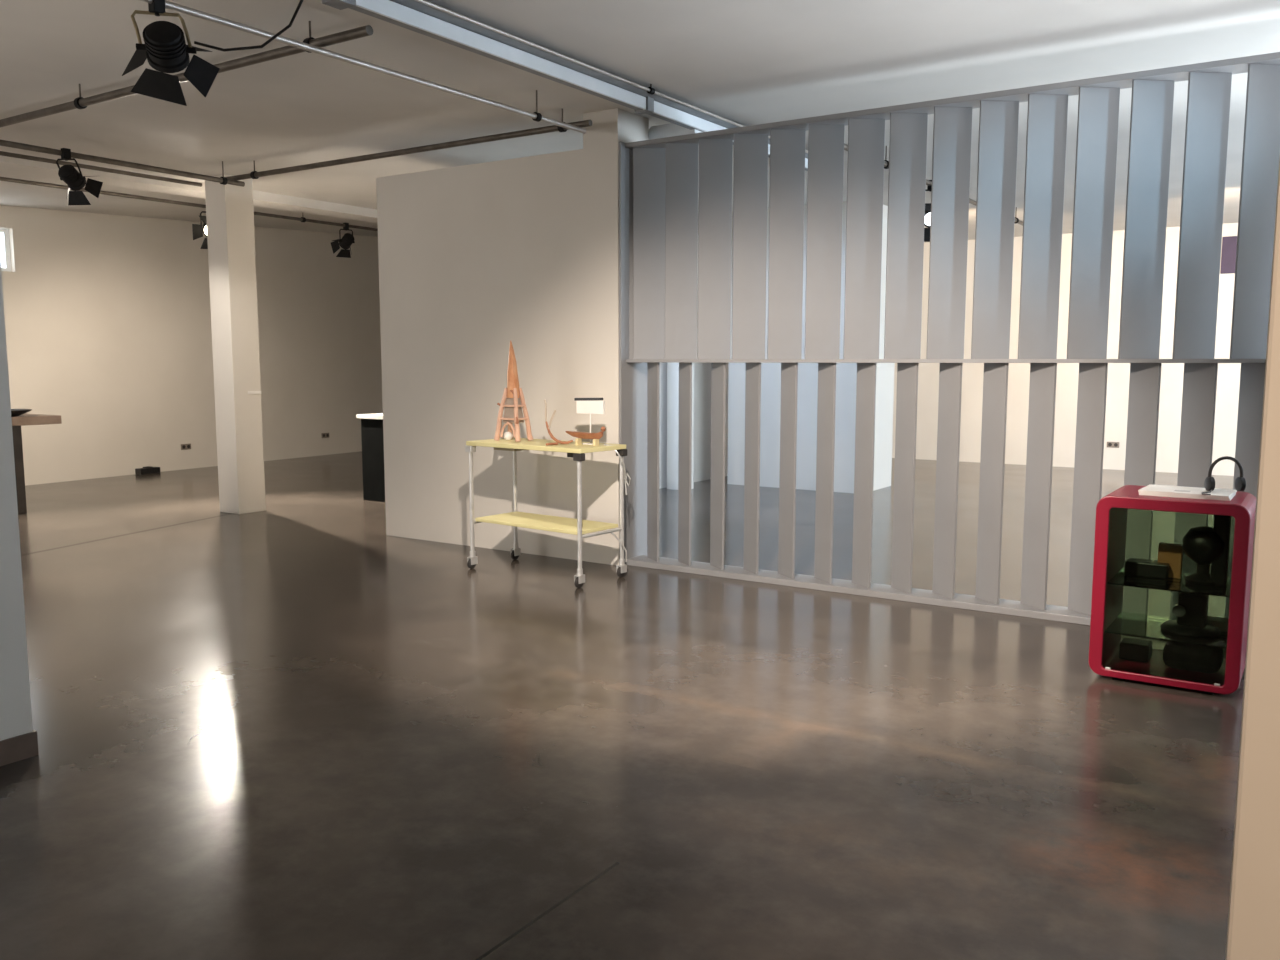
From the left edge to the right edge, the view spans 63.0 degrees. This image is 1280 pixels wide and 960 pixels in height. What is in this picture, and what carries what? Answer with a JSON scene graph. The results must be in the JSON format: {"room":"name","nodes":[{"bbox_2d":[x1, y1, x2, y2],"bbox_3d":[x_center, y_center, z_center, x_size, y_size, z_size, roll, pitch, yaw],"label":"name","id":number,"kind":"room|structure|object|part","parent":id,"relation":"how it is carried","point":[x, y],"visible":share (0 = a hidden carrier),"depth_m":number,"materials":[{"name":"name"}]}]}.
{"room":"museum","nodes":[
{"label":"museum","id":0,"kind":"room"},
{"bbox_2d":[0,256,32,740],"bbox_3d":[-4.324,-0.319,1.565,0.280,3.480,6.250,4,8,33],"label":"wall","id":1,"kind":"structure","parent":0,"point":[15,699],"depth_m":4.15,"materials":[{"name":"white paint"}]},
{"bbox_2d":[0,730,38,765],"bbox_3d":[-4.320,1.359,1.762,0.300,0.100,6.262,4,8,33],"label":"baseboard","id":2,"kind":"structure","parent":1,"relation":"attached to","point":[24,746],"depth_m":4.21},
{"bbox_2d":[0,205,382,485],"bbox_3d":[-8.245,-1.884,13.002,0.250,4.000,21.159,4,7,30],"label":"wall","id":3,"kind":"structure","parent":0,"point":[108,329],"depth_m":15.04,"materials":[{"name":"white paint"}]},
{"bbox_2d":[0,228,11,271],"bbox_3d":[-8.440,-2.841,12.661,0.080,0.540,1.500,4,8,33],"label":"window","id":4,"kind":"structure","parent":3,"relation":"in","point":[5,255],"depth_m":13.22,"materials":[{"name":"white glass"}]},
{"bbox_3d":[-8.440,-2.841,12.661,0.040,0.440,1.380,4,8,33],"label":"pane","id":5,"kind":"part","parent":4,"relation":"part of","materials":[{"name":"white"}]},
{"bbox_2d":[181,444,190,449],"bbox_3d":[-6.739,-0.494,15.513,0.017,0.084,0.170,4,8,30],"label":"wall socket","id":6,"kind":"object","parent":3,"relation":"attached to","point":[183,446],"visible":1,"depth_m":15.50,"materials":[{"name":"grey plastic"}]},
{"bbox_2d":[321,433,328,437],"bbox_3d":[-5.374,-0.761,17.857,0.017,0.084,0.170,4,8,30],"label":"wall socket","id":7,"kind":"object","parent":3,"relation":"attached to","point":[324,435],"visible":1,"depth_m":17.85,"materials":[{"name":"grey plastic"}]},
{"bbox_2d":[376,149,585,560],"bbox_3d":[-1.305,-1.031,8.960,2.320,3.220,0.280,4,8,33],"label":"wall","id":8,"kind":"structure","parent":0,"point":[475,259],"depth_m":8.82,"materials":[{"name":"white paint"}]},
{"bbox_2d":[0,451,1244,959],"bbox_3d":[-1.385,0.681,8.689,18.600,0.120,21.100,4,8,33],"label":"floor","id":9,"kind":"structure","parent":0,"point":[298,728],"depth_m":4.31,"materials":[{"name":"concrete"}]},
{"bbox_2d":[11,413,61,513],"bbox_3d":[-7.179,-0.098,10.487,0.740,1.020,2.390,4,8,33],"label":"bar table","id":10,"kind":"object","parent":9,"relation":"on","point":[24,419],"visible":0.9,"depth_m":10.96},
{"bbox_3d":[-7.215,-0.043,10.403,0.580,0.930,1.800,4,8,33],"label":"panel","id":11,"kind":"part","parent":10,"relation":"part of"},
{"bbox_2d":[11,409,31,416],"bbox_3d":[-6.632,-0.704,10.989,0.420,0.070,0.420,4,8,33],"label":"bowl","id":12,"kind":"object","parent":10,"relation":"on","point":[14,412],"visible":0.59,"depth_m":10.93,"materials":[{"name":"black plastic"}]},
{"bbox_2d":[135,466,159,474],"bbox_3d":[-7.029,-0.140,14.925,0.120,0.100,0.320,4,7,30],"label":"outlet box","id":13,"kind":"object","parent":9,"relation":"on","point":[148,469],"visible":1,"depth_m":14.87,"materials":[{"name":"black plastic"}]},
{"bbox_2d":[205,174,265,513],"bbox_3d":[-4.249,-1.392,10.992,0.339,3.478,0.334,4,8,33],"label":"square column","id":14,"kind":"structure","parent":9,"relation":"on","point":[229,208],"depth_m":10.88,"materials":[{"name":"white paint"}]},
{"bbox_3d":[-4.064,-0.924,11.022,0.005,0.030,0.165,4,8,33],"label":"plate","id":15,"kind":"part","parent":14,"relation":"part of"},
{"bbox_2d":[356,413,384,501],"bbox_3d":[-2.453,-0.240,11.872,1.520,0.990,0.610,4,8,33],"label":"base cabinet","id":16,"kind":"object","parent":9,"relation":"on","point":[372,437],"visible":0.22,"depth_m":11.94,"materials":[{"name":"black wood"}]},
{"bbox_2d":[465,437,630,587],"bbox_3d":[-0.700,0.210,7.870,1.236,1.001,0.550,5,8,38],"label":"trolley","id":17,"kind":"object","parent":9,"relation":"on","point":[578,526],"visible":1,"depth_m":7.75,"materials":[{"name":"yellow laminate"}]},
{"bbox_3d":[-1.297,0.157,8.050,0.033,0.825,0.033,5,8,38],"label":"leg","id":18,"kind":"part","parent":17,"relation":"part of","materials":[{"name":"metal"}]},
{"bbox_2d":[504,432,511,439],"bbox_3d":[-1.011,-0.337,8.009,0.068,0.068,0.068,4,8,33],"label":"ball","id":19,"kind":"object","parent":17,"relation":"on","point":[508,436],"visible":1,"depth_m":7.99,"materials":[{"name":"white"}]},
{"bbox_2d":[494,340,532,441],"bbox_3d":[-0.971,-0.682,7.996,0.246,0.766,0.202,4,8,31],"label":"sculpture","id":20,"kind":"object","parent":17,"relation":"on","point":[513,395],"visible":0.99,"depth_m":7.97,"materials":[{"name":"brown wood"}]},
{"bbox_3d":[-1.066,-0.503,8.002,0.108,0.405,0.041,0,7,-3],"label":"leg","id":21,"kind":"part","parent":20,"relation":"part of","materials":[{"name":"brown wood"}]},
{"bbox_3d":[-1.007,-0.515,8.104,0.042,0.405,0.106,-2,7,-14],"label":"leg","id":22,"kind":"part","parent":20,"relation":"part of","materials":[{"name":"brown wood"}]},
{"bbox_3d":[-0.938,-0.494,7.924,0.041,0.405,0.104,-3,7,-25],"label":"leg","id":23,"kind":"part","parent":20,"relation":"part of","materials":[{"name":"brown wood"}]},
{"bbox_3d":[-0.876,-0.505,8.031,0.109,0.407,0.042,0,7,-2],"label":"leg","id":24,"kind":"part","parent":20,"relation":"part of","materials":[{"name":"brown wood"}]},
{"bbox_3d":[-1.006,0.116,8.416,0.033,0.825,0.033,5,8,38],"label":"leg","id":25,"kind":"part","parent":17,"relation":"part of","materials":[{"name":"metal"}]},
{"bbox_2d":[475,511,617,534],"bbox_3d":[-0.716,0.322,7.908,1.060,0.026,0.450,5,8,38],"label":"shelf","id":26,"kind":"object","parent":17,"relation":"attached to","point":[517,519],"depth_m":7.83,"materials":[{"name":"yellow laminate"}]},
{"bbox_2d":[544,400,572,445],"bbox_3d":[-0.637,-0.417,7.593,0.278,0.325,0.174,4,8,33],"label":"sculpture","id":27,"kind":"object","parent":17,"relation":"on","point":[557,441],"visible":1,"depth_m":7.68,"materials":[{"name":"red wood"}]},
{"bbox_3d":[-0.426,0.235,7.366,0.033,0.825,0.033,5,8,38],"label":"leg","id":28,"kind":"part","parent":17,"relation":"part of","materials":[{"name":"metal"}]},
{"bbox_2d":[565,426,605,445],"bbox_3d":[-0.396,-0.323,7.593,0.340,0.142,0.076,4,7,29],"label":"carving","id":29,"kind":"object","parent":17,"relation":"on","point":[580,435],"visible":1,"depth_m":7.56,"materials":[{"name":"red wood"}]},
{"bbox_2d":[574,398,603,444],"bbox_3d":[-0.371,-0.434,7.674,0.252,0.345,0.060,4,8,30],"label":"table sign","id":30,"kind":"object","parent":17,"relation":"on","point":[590,406],"visible":0.8,"depth_m":7.65,"materials":[{"name":"white plastic"}]},
{"bbox_3d":[-0.287,0.383,7.574,0.038,0.027,0.470,5,8,38],"label":"rail","id":31,"kind":"part","parent":17,"relation":"part of","materials":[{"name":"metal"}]},
{"bbox_3d":[-0.135,0.193,7.733,0.033,0.825,0.033,5,8,38],"label":"leg","id":32,"kind":"part","parent":17,"relation":"part of","materials":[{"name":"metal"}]},
{"bbox_2d":[583,108,648,564],"bbox_3d":[-0.184,-1.085,8.284,0.325,3.480,0.425,4,8,33],"label":"pillar","id":33,"kind":"structure","parent":9,"relation":"on","point":[601,140],"depth_m":8.08,"materials":[{"name":"white paint"}]},
{"bbox_2d":[648,123,700,139],"bbox_3d":[0.282,-2.696,8.117,0.420,0.150,0.150,4,8,33],"label":"vent pipe","id":34,"kind":"object","parent":33,"relation":"attached to","point":[665,130],"visible":0.39,"depth_m":8.08,"materials":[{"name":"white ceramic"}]},
{"bbox_2d":[667,363,693,489],"bbox_3d":[0.507,-1.625,13.024,0.340,3.480,0.340,4,8,33],"label":"pillar","id":35,"kind":"structure","parent":9,"relation":"on","point":[672,368],"depth_m":13.01,"materials":[{"name":"white paint"}]},
{"bbox_2d":[619,52,1279,624],"bbox_3d":[2.136,-0.788,6.762,5.280,3.236,0.423,4,8,33],"label":"slatted screen","id":36,"kind":"object","parent":9,"relation":"on","point":[675,239],"visible":0.91,"depth_m":6.78,"materials":[{"name":"grey paint"}]},
{"bbox_3d":[-0.035,-0.952,8.200,0.020,3.236,0.423,4,8,33],"label":"panel","id":37,"kind":"part","parent":36,"relation":"part of","materials":[{"name":"grey metal"}]},
{"bbox_2d":[1089,485,1255,693],"bbox_3d":[2.713,0.534,5.317,0.670,0.935,0.560,4,8,33],"label":"display case","id":38,"kind":"object","parent":9,"relation":"on","point":[1108,622],"visible":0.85,"depth_m":5.20,"materials":[{"name":"paint"}]},
{"bbox_2d":[1119,637,1152,661],"bbox_3d":[2.591,0.887,5.463,0.140,0.090,0.140,4,8,33],"label":"box","id":39,"kind":"object","parent":38,"relation":"in","point":[1133,649],"visible":1,"depth_m":5.41,"materials":[{"name":"black plastic"}]},
{"bbox_2d":[1124,558,1168,578],"bbox_3d":[2.633,0.459,5.423,0.200,0.075,0.120,4,8,33],"label":"box","id":40,"kind":"object","parent":38,"relation":"on","point":[1133,566],"visible":0.98,"depth_m":5.38,"materials":[{"name":"black plastic"}]},
{"bbox_3d":[2.566,0.560,5.098,0.544,0.822,0.006,4,8,33],"label":"glass","id":41,"kind":"part","parent":38,"relation":"part of","materials":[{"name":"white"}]},
{"bbox_2d":[1105,612,1227,648],"bbox_3d":[2.713,0.761,5.343,0.540,0.008,0.500,4,8,33],"label":"shelf","id":42,"kind":"object","parent":38,"relation":"attached to","point":[1121,623],"depth_m":5.32,"materials":[{"name":"clear glass"}]},
{"bbox_2d":[1107,567,1230,596],"bbox_3d":[2.713,0.513,5.314,0.540,0.008,0.500,4,8,33],"label":"shelf","id":43,"kind":"object","parent":38,"relation":"attached to","point":[1117,577],"depth_m":5.25,"materials":[{"name":"clear glass"}]},
{"bbox_2d":[1158,543,1182,578],"bbox_3d":[2.733,0.415,5.387,0.110,0.170,0.060,4,8,33],"label":"box","id":44,"kind":"object","parent":38,"relation":"in","point":[1170,553],"visible":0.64,"depth_m":5.36,"materials":[{"name":"orange cardboard"}]},
{"bbox_2d":[1138,484,1236,500],"bbox_3d":[2.741,0.061,5.232,0.408,0.024,0.310,5,8,35],"label":"stack","id":45,"kind":"object","parent":38,"relation":"on","point":[1150,490],"visible":0.97,"depth_m":5.17,"materials":[{"name":"white paper"}]},
{"bbox_2d":[1201,456,1245,494],"bbox_3d":[2.829,-0.028,5.127,0.314,0.174,0.146,-3,7,-26],"label":"headphones","id":46,"kind":"object","parent":45,"relation":"on","point":[1240,482],"visible":1,"depth_m":5.14,"materials":[{"name":"plastic"}]},
{"bbox_2d":[1204,477,1214,490],"bbox_3d":[2.818,0.019,5.170,0.030,0.072,0.071,1,7,5],"label":"ear cup","id":47,"kind":"object","parent":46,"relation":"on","point":[1209,483],"depth_m":5.15,"materials":[{"name":"black plastic"}]},
{"bbox_2d":[1235,477,1245,490],"bbox_3d":[2.964,0.020,5.157,0.030,0.072,0.071,1,7,5],"label":"ear cup","id":48,"kind":"object","parent":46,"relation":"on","point":[1240,482],"depth_m":5.14,"materials":[{"name":"black plastic"}]},
{"bbox_2d":[1161,592,1220,637],"bbox_3d":[2.777,0.663,5.264,0.270,0.205,0.270,4,8,33],"label":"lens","id":49,"kind":"object","parent":38,"relation":"on","point":[1191,609],"visible":0.94,"depth_m":5.20,"materials":[{"name":"black plastic"}]},
{"bbox_2d":[1163,641,1223,673],"bbox_3d":[2.794,0.875,5.277,0.260,0.156,0.200,4,8,33],"label":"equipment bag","id":50,"kind":"object","parent":38,"relation":"in","point":[1176,655],"visible":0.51,"depth_m":5.20,"materials":[{"name":"fabric"}]},
{"bbox_2d":[1182,515,1230,586],"bbox_3d":[2.824,0.336,5.220,0.205,0.365,0.200,4,8,33],"label":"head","id":51,"kind":"object","parent":38,"relation":"on","point":[1205,545],"visible":0.89,"depth_m":5.15},
{"bbox_2d":[1207,616,1228,631],"bbox_3d":[2.946,0.734,5.328,0.120,0.050,0.100,4,8,33],"label":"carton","id":52,"kind":"object","parent":38,"relation":"on","point":[1220,623],"visible":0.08,"depth_m":5.29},
{"bbox_2d":[0,0,1279,242],"bbox_3d":[-1.385,-2.970,8.273,18.600,1.086,21.100,4,8,33],"label":"ceiling","id":53,"kind":"structure","parent":0,"point":[743,62],"depth_m":6.81,"materials":[{"name":"paint"}]},
{"bbox_2d":[0,151,201,186],"bbox_3d":[-5.426,-2.738,8.351,0.060,0.210,4.301,4,8,32],"label":"pipe","id":54,"kind":"object","parent":53,"relation":"hanging from","point":[2,153],"visible":1,"depth_m":9.30,"materials":[{"name":"metal"}]},
{"bbox_2d":[0,139,244,186],"bbox_3d":[-5.005,-2.717,8.191,0.072,0.216,4.504,4,8,31],"label":"pipe","id":55,"kind":"object","parent":53,"relation":"hanging from","point":[223,180],"visible":1,"depth_m":9.05,"materials":[{"name":"metal"}]},
{"bbox_2d":[56,148,102,204],"bbox_3d":[-4.684,-2.514,8.691,0.289,0.442,0.330,1,7,6],"label":"spotlight","id":56,"kind":"object","parent":55,"relation":"hanging from","point":[74,179],"visible":1,"depth_m":8.66,"materials":[{"name":"black metal"}]},
{"bbox_3d":[-4.689,-2.350,8.712,0.204,0.110,0.043,1,7,6],"label":"barn door","id":57,"kind":"part","parent":56,"relation":"part of","materials":[{"name":"black metal"}]},
{"bbox_3d":[-4.567,-2.441,8.743,0.160,0.165,0.052,-6,9,-43],"label":"barn door","id":58,"kind":"part","parent":56,"relation":"part of","materials":[{"name":"black metal"}]},
{"bbox_2d":[0,21,372,127],"bbox_3d":[-3.430,-2.593,6.882,4.780,0.166,0.076,4,8,33],"label":"pipe","id":59,"kind":"object","parent":53,"relation":"hanging from","point":[80,102],"visible":0.88,"depth_m":6.20,"materials":[{"name":"metal"}]},
{"bbox_3d":[-1.839,-2.504,5.824,0.011,0.102,0.011,1,7,11],"label":"hanger rod","id":60,"kind":"part","parent":59,"relation":"part of","materials":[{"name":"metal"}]},
{"bbox_2d":[0,151,377,222],"bbox_3d":[-5.143,-3.365,10.630,0.400,0.720,20.900,4,8,33],"label":"beam","id":61,"kind":"structure","parent":53,"relation":"attached to","point":[262,199],"depth_m":10.96,"materials":[{"name":"paint"}]},
{"bbox_2d":[0,177,377,230],"bbox_3d":[-5.434,-3.248,11.746,0.064,0.258,10.000,4,8,33],"label":"pipe","id":62,"kind":"object","parent":53,"relation":"hanging from","point":[302,219],"visible":0.69,"depth_m":11.82,"materials":[{"name":"metal"}]},
{"bbox_2d":[192,211,207,248],"bbox_3d":[-5.039,-2.974,12.258,0.389,0.535,0.366,-3,7,-22],"label":"spotlight","id":63,"kind":"object","parent":62,"relation":"hanging from","point":[198,230],"visible":0.28,"depth_m":12.18,"materials":[{"name":"black metal"}]},
{"bbox_3d":[-5.140,-2.877,12.143,0.057,0.183,0.168,4,8,33],"label":"barn door","id":64,"kind":"part","parent":63,"relation":"part of","materials":[{"name":"black metal"}]},
{"bbox_3d":[-4.992,-3.021,12.137,0.240,0.073,0.118,-3,7,-22],"label":"barn door","id":65,"kind":"part","parent":63,"relation":"part of","materials":[{"name":"black metal"}]},
{"bbox_3d":[-5.029,-2.771,12.257,0.240,0.132,0.043,-3,7,-22],"label":"barn door","id":66,"kind":"part","parent":63,"relation":"part of","materials":[{"name":"black metal"}]},
{"bbox_2d":[331,223,354,257],"bbox_3d":[-3.967,-3.222,14.046,0.265,0.447,0.350,-6,9,-41],"label":"spotlight","id":67,"kind":"object","parent":62,"relation":"hanging from","point":[347,239],"visible":1,"depth_m":14.00,"materials":[{"name":"black metal"}]},
{"bbox_3d":[-4.096,-3.129,14.037,0.173,0.182,0.037,3,7,23],"label":"barn door","id":68,"kind":"part","parent":67,"relation":"part of","materials":[{"name":"black metal"}]},
{"bbox_3d":[-3.980,-3.052,14.079,0.216,0.100,0.075,-6,9,-41],"label":"barn door","id":69,"kind":"part","parent":67,"relation":"part of","materials":[{"name":"black metal"}]},
{"bbox_2d":[139,0,585,133],"bbox_3d":[-2.038,-2.397,5.359,0.060,0.210,5.850,4,8,33],"label":"pipe","id":70,"kind":"object","parent":53,"relation":"hanging from","point":[535,116],"visible":1,"depth_m":5.97,"materials":[{"name":"metal"}]},
{"bbox_2d":[122,0,303,105],"bbox_3d":[-2.042,-2.064,5.041,0.892,0.527,0.350,-1,7,-6],"label":"spotlight","id":71,"kind":"object","parent":70,"relation":"hanging from","point":[165,49],"visible":1,"depth_m":4.99,"materials":[{"name":"black metal"}]},
{"bbox_3d":[-2.412,-2.026,5.047,0.127,0.169,0.136,1,7,12],"label":"barn door","id":72,"kind":"part","parent":71,"relation":"part of","materials":[{"name":"black metal"}]},
{"bbox_3d":[-2.357,-2.047,4.939,0.044,0.029,0.029,-2,7,-15],"label":"tilt knob","id":73,"kind":"part","parent":71,"relation":"part of","materials":[{"name":"black metal"}]},
{"bbox_3d":[-2.305,-1.877,4.991,0.256,0.166,0.025,-1,7,-6],"label":"barn door","id":74,"kind":"part","parent":71,"relation":"part of","materials":[{"name":"black metal"}]},
{"bbox_3d":[-2.145,-2.054,4.995,0.044,0.029,0.029,-2,7,-15],"label":"tilt knob","id":75,"kind":"part","parent":71,"relation":"part of","materials":[{"name":"black metal"}]},
{"bbox_3d":[-2.248,-2.138,5.126,0.256,0.094,0.123,-1,7,-6],"label":"barn door","id":76,"kind":"part","parent":71,"relation":"part of","materials":[{"name":"black metal"}]},
{"bbox_3d":[-2.130,-1.961,5.083,0.068,0.210,0.197,1,7,12],"label":"barn door","id":77,"kind":"part","parent":71,"relation":"part of","materials":[{"name":"black metal"}]},
{"bbox_3d":[-0.723,-2.644,7.315,0.011,0.162,0.011,-4,8,-34],"label":"hanger rod","id":78,"kind":"part","parent":70,"relation":"part of","materials":[{"name":"metal"}]},
{"bbox_2d":[226,109,591,179],"bbox_3d":[-2.187,-2.822,8.913,4.380,0.170,0.072,4,8,33],"label":"pipe","id":79,"kind":"object","parent":53,"relation":"hanging from","point":[254,174],"visible":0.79,"depth_m":8.68,"materials":[{"name":"metal"}]},
{"bbox_2d":[321,0,807,170],"bbox_3d":[-1.376,-2.408,5.186,0.190,0.146,11.500,4,8,33],"label":"beam","id":80,"kind":"structure","parent":53,"relation":"attached to","point":[415,16],"depth_m":6.20,"materials":[{"name":"white metal"}]},
{"bbox_2d":[415,0,807,152],"bbox_3d":[-1.146,-2.466,5.327,0.044,0.066,10.000,4,8,33],"label":"conduit","id":81,"kind":"object","parent":53,"relation":"hanging from","point":[650,90],"visible":0.82,"depth_m":6.38,"materials":[{"name":"metal"}]},
{"bbox_2d":[844,143,1022,225],"bbox_3d":[3.400,-3.051,11.041,0.072,0.196,7.400,4,8,33],"label":"pipe","id":82,"kind":"object","parent":53,"relation":"hanging from","point":[886,163],"visible":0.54,"depth_m":10.12,"materials":[{"name":"metal"}]},
{"bbox_2d":[924,180,931,241],"bbox_3d":[2.869,-2.624,10.158,0.385,0.596,0.405,4,8,33],"label":"spotlight","id":83,"kind":"object","parent":82,"relation":"hanging from","point":[929,188],"visible":0.3,"depth_m":10.21,"materials":[{"name":"black metal"}]},
{"bbox_3d":[2.842,-2.402,10.236,0.240,0.137,0.024,0,7,3],"label":"barn door","id":84,"kind":"part","parent":83,"relation":"part of","materials":[{"name":"black metal"}]},
{"bbox_3d":[2.835,-2.630,10.075,0.240,0.055,0.127,0,7,3],"label":"barn door","id":85,"kind":"part","parent":83,"relation":"part of","materials":[{"name":"black metal"}]},
{"bbox_2d":[659,295,728,488],"bbox_3d":[0.604,-1.571,13.703,0.200,3.220,9.780,4,8,33],"label":"wall","id":86,"kind":"structure","parent":0,"point":[702,371],"depth_m":13.90,"materials":[{"name":"white paint"}]},
{"bbox_2d":[728,202,894,492],"bbox_3d":[2.192,-1.665,13.376,1.850,3.480,1.000,4,8,33],"label":"wall partition","id":87,"kind":"structure","parent":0,"point":[846,373],"depth_m":13.02,"materials":[{"name":"white paint"}]},
{"bbox_2d":[892,223,1240,475],"bbox_3d":[4.427,-2.452,17.104,18.600,4.200,0.250,4,8,33],"label":"wall","id":88,"kind":"structure","parent":0,"point":[1172,374],"depth_m":15.59,"materials":[{"name":"white paint"}]},
{"bbox_2d":[1107,442,1118,447],"bbox_3d":[6.990,-0.521,15.442,0.170,0.084,0.016,4,8,33],"label":"wall socket","id":89,"kind":"object","parent":88,"relation":"attached to","point":[1109,444],"visible":1,"depth_m":15.44,"materials":[{"name":"grey plastic"}]},
{"bbox_2d":[1220,236,1236,273],"bbox_3d":[8.263,-3.087,14.287,0.550,0.500,0.030,4,8,33],"label":"wall panel","id":90,"kind":"object","parent":88,"relation":"attached to","point":[1229,243],"visible":0.44,"depth_m":14.38,"materials":[{"name":"purple"}]},
{"bbox_2d":[1225,157,1279,959],"bbox_3d":[2.598,-0.239,0.860,3.556,3.480,0.250,4,8,33],"label":"wall","id":91,"kind":"structure","parent":0,"point":[1253,931],"depth_m":1.80,"materials":[{"name":"white paint"}]}
]}

